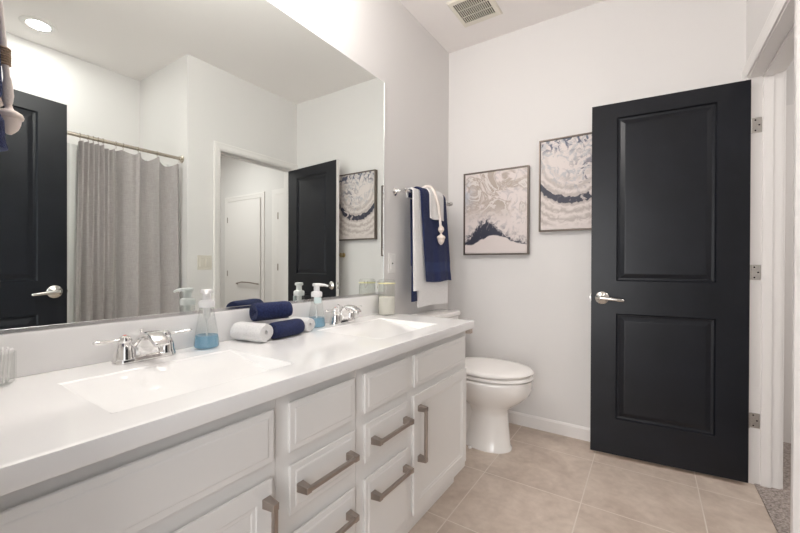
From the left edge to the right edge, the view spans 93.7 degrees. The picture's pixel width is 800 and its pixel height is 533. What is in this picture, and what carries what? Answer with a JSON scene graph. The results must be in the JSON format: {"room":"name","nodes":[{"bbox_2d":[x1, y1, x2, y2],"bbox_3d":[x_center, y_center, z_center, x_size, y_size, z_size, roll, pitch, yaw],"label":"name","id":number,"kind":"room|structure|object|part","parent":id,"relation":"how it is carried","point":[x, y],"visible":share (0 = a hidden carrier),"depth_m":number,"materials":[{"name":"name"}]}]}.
{"room":"bathroom","nodes":[
{"label":"bathroom","id":0,"kind":"room"},
{"bbox_2d":[267,0,448,314],"bbox_3d":[-0.396,-0.274,1.841,0.100,2.743,2.829,0,0,34],"label":"wall","id":1,"kind":"structure","parent":0,"point":[383,37],"depth_m":2.34,"materials":[{"name":"white paint"}]},
{"bbox_2d":[0,0,384,334],"bbox_3d":[-0.574,-0.456,1.464,0.016,1.234,1.746,0,0,34],"label":"wall mirror","id":2,"kind":"object","parent":1,"relation":"attached to","point":[163,152],"visible":0.92,"depth_m":1.23,"materials":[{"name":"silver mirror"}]},
{"bbox_3d":[-0.095,-0.459,2.193,0.007,1.231,0.003,0,0,34],"label":"edge trim","id":3,"kind":"part","parent":2,"relation":"part of","materials":[{"name":"silver metal"}]},
{"bbox_2d":[0,294,385,378],"bbox_3d":[-0.578,0.216,1.462,0.020,0.108,1.756,0,0,34],"label":"backsplash","id":4,"kind":"structure","parent":1,"relation":"attached to","point":[40,351],"depth_m":1.07,"materials":[{"name":"white stone"}]},
{"bbox_2d":[388,254,395,272],"bbox_3d":[-0.048,-0.018,2.267,0.009,0.116,0.073,0,0,34],"label":"power outlet","id":5,"kind":"object","parent":1,"relation":"attached to","point":[391,257],"visible":1,"depth_m":2.26,"materials":[{"name":"white plastic"}]},
{"bbox_2d":[391,258,393,268],"bbox_3d":[-0.046,-0.018,2.266,0.004,0.070,0.033,0,0,34],"label":"socket","id":6,"kind":"object","parent":5,"relation":"attached to","point":[392,259],"depth_m":2.26,"materials":[{"name":"white plastic"}]},
{"bbox_2d":[392,187,452,205],"bbox_3d":[0.176,-0.459,2.524,0.092,0.052,0.668,0,0,34],"label":"towel bar","id":7,"kind":"object","parent":1,"relation":"attached to","point":[395,191],"visible":0.65,"depth_m":2.27,"materials":[{"name":"silver metal"}]},
{"bbox_3d":[0.005,-0.458,2.267,0.092,0.052,0.052,0,0,34],"label":"post","id":8,"kind":"part","parent":7,"relation":"part of","materials":[{"name":"silver metal"}]},
{"bbox_2d":[408,189,416,301],"bbox_3d":[0.176,-0.130,2.463,0.046,0.692,0.422,0,0,34],"label":"bath towel","id":9,"kind":"object","parent":7,"relation":"hanging from","point":[413,293],"visible":0.08,"depth_m":2.29,"materials":[{"name":"blue fabric"}]},
{"bbox_2d":[406,187,447,307],"bbox_3d":[0.190,-0.114,2.482,0.070,0.746,0.455,0,0,34],"label":"bath towel","id":10,"kind":"object","parent":7,"relation":"hanging from","point":[428,293],"visible":0.39,"depth_m":2.34,"materials":[{"name":"fabric"}]},
{"bbox_2d":[410,186,450,281],"bbox_3d":[0.219,-0.201,2.517,0.116,0.606,0.416,0,0,34],"label":"hand towel","id":11,"kind":"object","parent":7,"relation":"hanging from","point":[436,256],"visible":0.63,"depth_m":2.44,"materials":[{"name":"blue fabric"}]},
{"bbox_2d":[421,187,443,220],"bbox_3d":[0.202,-0.410,2.500,0.124,0.211,0.190,0,0,34],"label":"washcloth","id":12,"kind":"object","parent":11,"relation":"hanging from","point":[434,215],"visible":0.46,"depth_m":2.44,"materials":[{"name":"white fabric"}]},
{"bbox_2d":[423,185,444,244],"bbox_3d":[0.216,-0.338,2.465,0.169,0.394,0.069,0,0,-1],"label":"tassel","id":13,"kind":"object","parent":12,"relation":"hanging from","point":[441,238],"visible":0.94,"depth_m":2.45,"materials":[{"name":"beige fabric"}]},
{"bbox_3d":[0.201,-0.394,2.461,0.147,0.282,0.053,0,0,9],"label":"cord","id":14,"kind":"part","parent":13,"relation":"part of","materials":[{"name":"beige fabric"}]},
{"bbox_2d":[399,0,603,52],"bbox_3d":[1.877,-1.683,0.730,5.100,0.100,3.500,0,0,34],"label":"ceiling","id":15,"kind":"structure","parent":0,"point":[435,16],"depth_m":2.48,"materials":[{"name":"white paint"}]},
{"bbox_2d":[446,0,502,27],"bbox_3d":[0.478,-1.639,2.387,0.264,0.011,0.286,0,0,34],"label":"ceiling vent","id":16,"kind":"object","parent":15,"relation":"in","point":[468,12],"visible":1,"depth_m":2.39,"materials":[{"name":"beige"}]},
{"bbox_2d":[448,0,746,427],"bbox_3d":[1.170,-0.271,2.439,1.845,2.743,0.100,0,0,34],"label":"wall","id":17,"kind":"structure","parent":0,"point":[509,93],"depth_m":2.48,"materials":[{"name":"white paint"}]},
{"bbox_2d":[463,165,529,254],"bbox_3d":[0.680,-0.386,2.680,0.474,0.604,0.036,0,0,34],"label":"abstract painting","id":18,"kind":"object","parent":17,"relation":"attached to","point":[496,203],"visible":1,"depth_m":2.66,"materials":[{"name":"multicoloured paper"}]},
{"bbox_2d":[508,410,589,441],"bbox_3d":[1.080,1.058,2.434,1.715,0.083,0.012,0,0,34],"label":"baseboard","id":19,"kind":"structure","parent":17,"relation":"attached to","point":[535,422],"depth_m":2.48,"materials":[{"name":"white paint"}]},
{"bbox_2d":[539,132,591,231],"bbox_3d":[1.131,-0.532,2.380,0.474,0.604,0.036,0,0,34],"label":"abstract painting","id":20,"kind":"object","parent":17,"relation":"attached to","point":[565,163],"visible":0.58,"depth_m":2.41,"materials":[{"name":"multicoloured paper"}]},
{"bbox_2d":[589,80,761,482],"bbox_3d":[1.464,0.074,2.045,0.768,2.017,0.148,0,0,28],"label":"door","id":21,"kind":"structure","parent":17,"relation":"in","point":[672,272],"depth_m":2.02,"materials":[{"name":"black paint"}]},
{"bbox_3d":[1.195,0.182,2.139,0.147,0.072,0.057,0,0,28],"label":"lever handle","id":22,"kind":"part","parent":21,"relation":"part of","materials":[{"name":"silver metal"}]},
{"bbox_2d":[408,423,790,532],"bbox_3d":[1.867,1.157,0.743,5.100,0.106,3.500,0,0,34],"label":"floor","id":23,"kind":"structure","parent":0,"point":[548,482],"depth_m":1.79,"materials":[{"name":"beige tile"}]},
{"bbox_2d":[0,399,278,532],"bbox_3d":[-0.666,0.706,0.816,0.586,0.789,0.575,0,0,34],"label":"vanity cabinet","id":24,"kind":"object","parent":23,"relation":"on","point":[218,475],"visible":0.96,"depth_m":0.71,"materials":[{"name":"white paint"}]},
{"bbox_3d":[-0.453,0.733,0.689,0.018,0.454,0.512,0,0,34],"label":"door","id":25,"kind":"part","parent":24,"relation":"part of","materials":[{"name":"white paint"}]},
{"bbox_2d":[0,294,473,495],"bbox_3d":[-0.349,0.249,1.313,0.567,0.172,1.761,0,0,34],"label":"countertop","id":26,"kind":"structure","parent":24,"relation":"on","point":[68,408],"depth_m":0.94,"materials":[{"name":"white stone"}]},
{"bbox_2d":[0,350,16,385],"bbox_3d":[-0.923,0.234,0.846,0.082,0.074,0.082,0,0,34],"label":"jar","id":27,"kind":"object","parent":26,"relation":"on","point":[4,384],"visible":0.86,"depth_m":0.87,"materials":[{"name":"clear glass"}]},
{"bbox_2d":[0,351,3,383],"bbox_3d":[-0.902,0.228,0.849,0.009,0.075,0.005,0,0,2],"label":"cotton swab","id":28,"kind":"object","parent":27,"relation":"in","point":[1,352],"visible":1,"depth_m":0.85,"materials":[{"name":"white"}]},
{"bbox_2d":[2,350,7,382],"bbox_3d":[-0.893,0.227,0.848,0.010,0.075,0.006,0,0,-20],"label":"cotton swab","id":29,"kind":"object","parent":27,"relation":"in","point":[6,351],"visible":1,"depth_m":0.85,"materials":[{"name":"white"}]},
{"bbox_2d":[5,347,8,379],"bbox_3d":[-0.918,0.225,0.874,0.006,0.075,0.009,0,0,7],"label":"cotton swab","id":30,"kind":"object","parent":27,"relation":"in","point":[6,347],"visible":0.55,"depth_m":0.87,"materials":[{"name":"white"}]},
{"bbox_2d":[6,349,11,380],"bbox_3d":[-0.896,0.226,0.859,0.010,0.075,0.006,0,0,-10],"label":"cotton swab","id":31,"kind":"object","parent":27,"relation":"in","point":[9,350],"visible":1,"depth_m":0.86,"materials":[{"name":"white"}]},
{"bbox_2d":[8,348,12,379],"bbox_3d":[-0.905,0.227,0.870,0.006,0.075,0.011,0,0,45],"label":"cotton swab","id":32,"kind":"object","parent":27,"relation":"in","point":[11,348],"visible":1,"depth_m":0.87,"materials":[{"name":"white"}]},
{"bbox_2d":[92,328,191,365],"bbox_3d":[-0.718,0.227,1.080,0.139,0.088,0.259,0,0,34],"label":"faucet","id":33,"kind":"object","parent":26,"relation":"on","point":[154,344],"visible":1,"depth_m":1.06,"materials":[{"name":"silver metal"}]},
{"bbox_3d":[-0.792,0.204,1.018,0.018,0.013,0.073,0,0,25],"label":"lever","id":34,"kind":"part","parent":33,"relation":"part of","materials":[{"name":"silver metal"}]},
{"bbox_3d":[-0.746,0.263,1.099,0.052,0.017,0.164,0,0,34],"label":"plate","id":35,"kind":"part","parent":33,"relation":"part of","materials":[{"name":"silver metal"}]},
{"bbox_3d":[-0.714,0.223,1.077,0.128,0.079,0.092,0,0,34],"label":"spout","id":36,"kind":"part","parent":33,"relation":"part of","materials":[{"name":"silver metal"}]},
{"bbox_3d":[-0.689,0.204,1.173,0.018,0.013,0.073,0,0,42],"label":"lever","id":37,"kind":"part","parent":33,"relation":"part of","materials":[{"name":"silver metal"}]},
{"bbox_2d":[193,289,219,348],"bbox_3d":[-0.644,0.173,1.250,0.079,0.195,0.079,0,0,18],"label":"soap dispenser","id":38,"kind":"object","parent":26,"relation":"on","point":[206,303],"visible":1,"depth_m":1.24,"materials":[{"name":"clear glass"}]},
{"bbox_2d":[230,321,272,341],"bbox_3d":[-0.539,0.236,1.362,0.139,0.066,0.076,0,0,21],"label":"rolled towel","id":39,"kind":"object","parent":26,"relation":"on","point":[245,331],"visible":1,"depth_m":1.33,"materials":[{"name":"white fabric"}]},
{"bbox_2d":[269,318,304,338],"bbox_3d":[-0.442,0.239,1.450,0.071,0.062,0.150,0,0,25],"label":"rolled towel","id":40,"kind":"object","parent":26,"relation":"on","point":[285,328],"visible":0.94,"depth_m":1.42,"materials":[{"name":"blue fabric"}]},
{"bbox_2d":[249,301,292,320],"bbox_3d":[-0.494,0.170,1.442,0.078,0.068,0.145,0,0,44],"label":"rolled towel","id":41,"kind":"object","parent":40,"relation":"on","point":[261,311],"visible":1,"depth_m":1.41,"materials":[{"name":"blue fabric"}]},
{"bbox_2d":[288,317,314,331],"bbox_3d":[-0.415,0.241,1.573,0.104,0.056,0.065,0,0,25],"label":"rolled towel","id":42,"kind":"object","parent":26,"relation":"on","point":[309,323],"visible":0.4,"depth_m":1.55,"materials":[{"name":"white fabric"}]},
{"bbox_2d":[309,283,327,326],"bbox_3d":[-0.372,0.172,1.671,0.079,0.195,0.079,0,0,37],"label":"soap dispenser","id":43,"kind":"object","parent":26,"relation":"on","point":[317,294],"visible":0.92,"depth_m":1.66,"materials":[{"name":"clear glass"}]},
{"bbox_2d":[325,304,361,324],"bbox_3d":[-0.248,0.226,1.788,0.139,0.088,0.259,0,0,34],"label":"faucet","id":44,"kind":"object","parent":26,"relation":"on","point":[345,314],"visible":1,"depth_m":1.76,"materials":[{"name":"silver metal"}]},
{"bbox_3d":[-0.275,0.261,1.807,0.052,0.017,0.164,0,0,34],"label":"plate","id":45,"kind":"part","parent":44,"relation":"part of","materials":[{"name":"silver metal"}]},
{"bbox_3d":[-0.243,0.222,1.785,0.128,0.079,0.092,0,0,34],"label":"spout","id":46,"kind":"part","parent":44,"relation":"part of","materials":[{"name":"silver metal"}]},
{"bbox_2d":[377,279,395,314],"bbox_3d":[-0.075,0.169,2.099,0.100,0.199,0.103,0,0,34],"label":"glass jar","id":47,"kind":"object","parent":26,"relation":"on","point":[386,303],"visible":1,"depth_m":2.06,"materials":[{"name":"white"}]},
{"bbox_3d":[-0.299,0.649,0.871,0.038,0.213,0.023,0,0,34],"label":"bar pull","id":48,"kind":"part","parent":24,"relation":"part of","materials":[{"name":"silver metal"}]},
{"bbox_2d":[275,370,359,532],"bbox_3d":[-0.422,0.705,1.182,0.586,0.789,0.303,0,0,34],"label":"drawer cabinet","id":49,"kind":"object","parent":23,"relation":"on","point":[316,457],"visible":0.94,"depth_m":1.02,"materials":[{"name":"white paint"}]},
{"bbox_3d":[-0.213,0.406,1.049,0.018,0.128,0.252,0,0,34],"label":"false drawer","id":50,"kind":"part","parent":49,"relation":"part of","materials":[{"name":"white paint"}]},
{"bbox_3d":[-0.212,0.566,1.051,0.018,0.126,0.252,0,0,34],"label":"drawer","id":51,"kind":"part","parent":49,"relation":"part of","materials":[{"name":"white paint"}]},
{"bbox_3d":[-0.213,0.819,1.052,0.018,0.280,0.252,0,0,34],"label":"drawer","id":52,"kind":"part","parent":49,"relation":"part of","materials":[{"name":"white paint"}]},
{"bbox_3d":[-0.191,0.565,1.034,0.038,0.023,0.211,0,0,34],"label":"bar pull","id":53,"kind":"part","parent":49,"relation":"part of","materials":[{"name":"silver metal"}]},
{"bbox_3d":[-0.191,0.743,1.035,0.038,0.023,0.211,0,0,34],"label":"bar pull","id":54,"kind":"part","parent":49,"relation":"part of","materials":[{"name":"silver metal"}]},
{"bbox_2d":[355,352,413,532],"bbox_3d":[-0.254,0.705,1.435,0.586,0.789,0.302,0,0,34],"label":"drawer cabinet","id":55,"kind":"object","parent":23,"relation":"on","point":[382,471],"visible":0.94,"depth_m":1.27,"materials":[{"name":"white paint"}]},
{"bbox_3d":[-0.045,0.405,1.301,0.018,0.128,0.258,0,0,34],"label":"false drawer","id":56,"kind":"part","parent":55,"relation":"part of","materials":[{"name":"white paint"}]},
{"bbox_3d":[-0.046,0.819,1.304,0.018,0.280,0.257,0,0,34],"label":"drawer","id":57,"kind":"part","parent":55,"relation":"part of","materials":[{"name":"white paint"}]},
{"bbox_3d":[-0.045,0.566,1.303,0.018,0.126,0.257,0,0,34],"label":"drawer","id":58,"kind":"part","parent":55,"relation":"part of","materials":[{"name":"white paint"}]},
{"bbox_3d":[-0.021,0.743,1.292,0.038,0.023,0.213,0,0,34],"label":"bar pull","id":59,"kind":"part","parent":55,"relation":"part of","materials":[{"name":"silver metal"}]},
{"bbox_3d":[-0.020,0.565,1.291,0.038,0.023,0.213,0,0,34],"label":"bar pull","id":60,"kind":"part","parent":55,"relation":"part of","materials":[{"name":"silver metal"}]},
{"bbox_2d":[403,331,465,532],"bbox_3d":[-0.021,0.704,1.786,0.586,0.789,0.539,0,0,34],"label":"vanity cabinet","id":61,"kind":"object","parent":23,"relation":"on","point":[436,393],"visible":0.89,"depth_m":1.59,"materials":[{"name":"white paint"}]},
{"bbox_3d":[0.090,0.650,1.457,0.038,0.219,0.023,0,0,34],"label":"bar pull","id":62,"kind":"part","parent":61,"relation":"part of","materials":[{"name":"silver metal"}]},
{"bbox_3d":[0.182,0.404,1.643,0.018,0.128,0.476,0,0,34],"label":"false drawer","id":63,"kind":"part","parent":61,"relation":"part of","materials":[{"name":"white paint"}]},
{"bbox_3d":[0.183,0.727,1.647,0.018,0.462,0.495,0,0,34],"label":"door","id":64,"kind":"part","parent":61,"relation":"part of","materials":[{"name":"white paint"}]},
{"bbox_2d":[410,309,533,453],"bbox_3d":[0.465,0.703,2.372,0.732,0.790,0.424,0,0,34],"label":"toilet","id":65,"kind":"object","parent":23,"relation":"on","point":[494,386],"visible":0.55,"depth_m":2.22,"materials":[{"name":"white ceramic"}]},
{"bbox_3d":[0.241,0.324,2.520,0.190,0.035,0.424,0,0,34],"label":"tank lid","id":66,"kind":"part","parent":65,"relation":"part of","materials":[{"name":"white ceramic"}]},
{"bbox_3d":[0.558,0.618,2.311,0.511,0.032,0.398,0,0,34],"label":"lid","id":67,"kind":"part","parent":65,"relation":"part of","materials":[{"name":"white plastic"}]},
{"bbox_3d":[0.553,0.882,2.314,0.507,0.432,0.388,0,0,34],"label":"bowl","id":68,"kind":"part","parent":65,"relation":"part of","materials":[{"name":"white ceramic"}]},
{"bbox_3d":[0.557,0.649,2.311,0.507,0.020,0.394,0,0,34],"label":"seat","id":69,"kind":"part","parent":65,"relation":"part of","materials":[{"name":"white plastic"}]},
{"bbox_2d":[746,0,775,61],"bbox_3d":[1.553,-0.266,1.466,0.130,2.743,1.096,0,0,34],"label":"wall","id":70,"kind":"structure","parent":0,"point":[757,11],"depth_m":1.80,"materials":[{"name":"white paint"}]},
{"bbox_2d":[742,0,799,532],"bbox_3d":[1.552,0.043,1.600,0.017,2.125,0.893,0,0,34],"label":"trim","id":71,"kind":"structure","parent":70,"relation":"attached to","point":[779,5],"depth_m":1.23,"materials":[{"name":"white paint"}]},
{"bbox_2d":[748,0,794,488],"bbox_3d":[1.613,0.063,1.560,0.130,2.085,0.807,0,0,34],"label":"trim","id":72,"kind":"structure","parent":70,"relation":"attached to","point":[785,22],"depth_m":1.86,"materials":[{"name":"white paint"}]},
{"bbox_2d":[786,59,793,104],"bbox_3d":[3.623,-0.259,1.614,3.155,2.743,0.100,0,0,34],"label":"wall","id":73,"kind":"structure","parent":0,"point":[790,70],"depth_m":2.34,"materials":[{"name":"white paint"}]},
{"bbox_2d":[781,57,793,488],"bbox_3d":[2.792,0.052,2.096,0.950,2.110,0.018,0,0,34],"label":"trim","id":74,"kind":"structure","parent":73,"relation":"attached to","point":[789,108],"depth_m":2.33,"materials":[{"name":"white paint"}]},
{"bbox_3d":[-0.054,-0.265,-0.013,2.520,2.743,0.120,0,0,34],"label":"wall","id":75,"kind":"structure","parent":0,"visible":0},
{"bbox_3d":[-0.747,-0.519,0.569,0.498,0.052,0.081,0,0,34],"label":"towel bar","id":76,"kind":"object","parent":75,"relation":"attached to","visible":0},
{"bbox_2d":[0,54,7,151],"bbox_3d":[-0.723,-0.361,0.598,0.330,0.384,0.089,0,0,34],"label":"hand towel","id":77,"kind":"object","parent":76,"relation":"hanging from","point":[3,145],"visible":1,"depth_m":0.54,"materials":[{"name":"blue fabric"}]},
{"bbox_2d":[0,0,23,134],"bbox_3d":[-0.695,-0.392,0.612,0.124,0.346,0.066,0,0,-32],"label":"tassel","id":78,"kind":"object","parent":77,"relation":"hanging from","point":[13,119],"visible":0.94,"depth_m":0.62,"materials":[{"name":"beige fabric"}]},
{"bbox_3d":[-0.695,-0.418,0.596,0.110,0.295,0.023,0,0,-42],"label":"cord","id":79,"kind":"part","parent":78,"relation":"part of","materials":[{"name":"beige fabric"}]}
]}

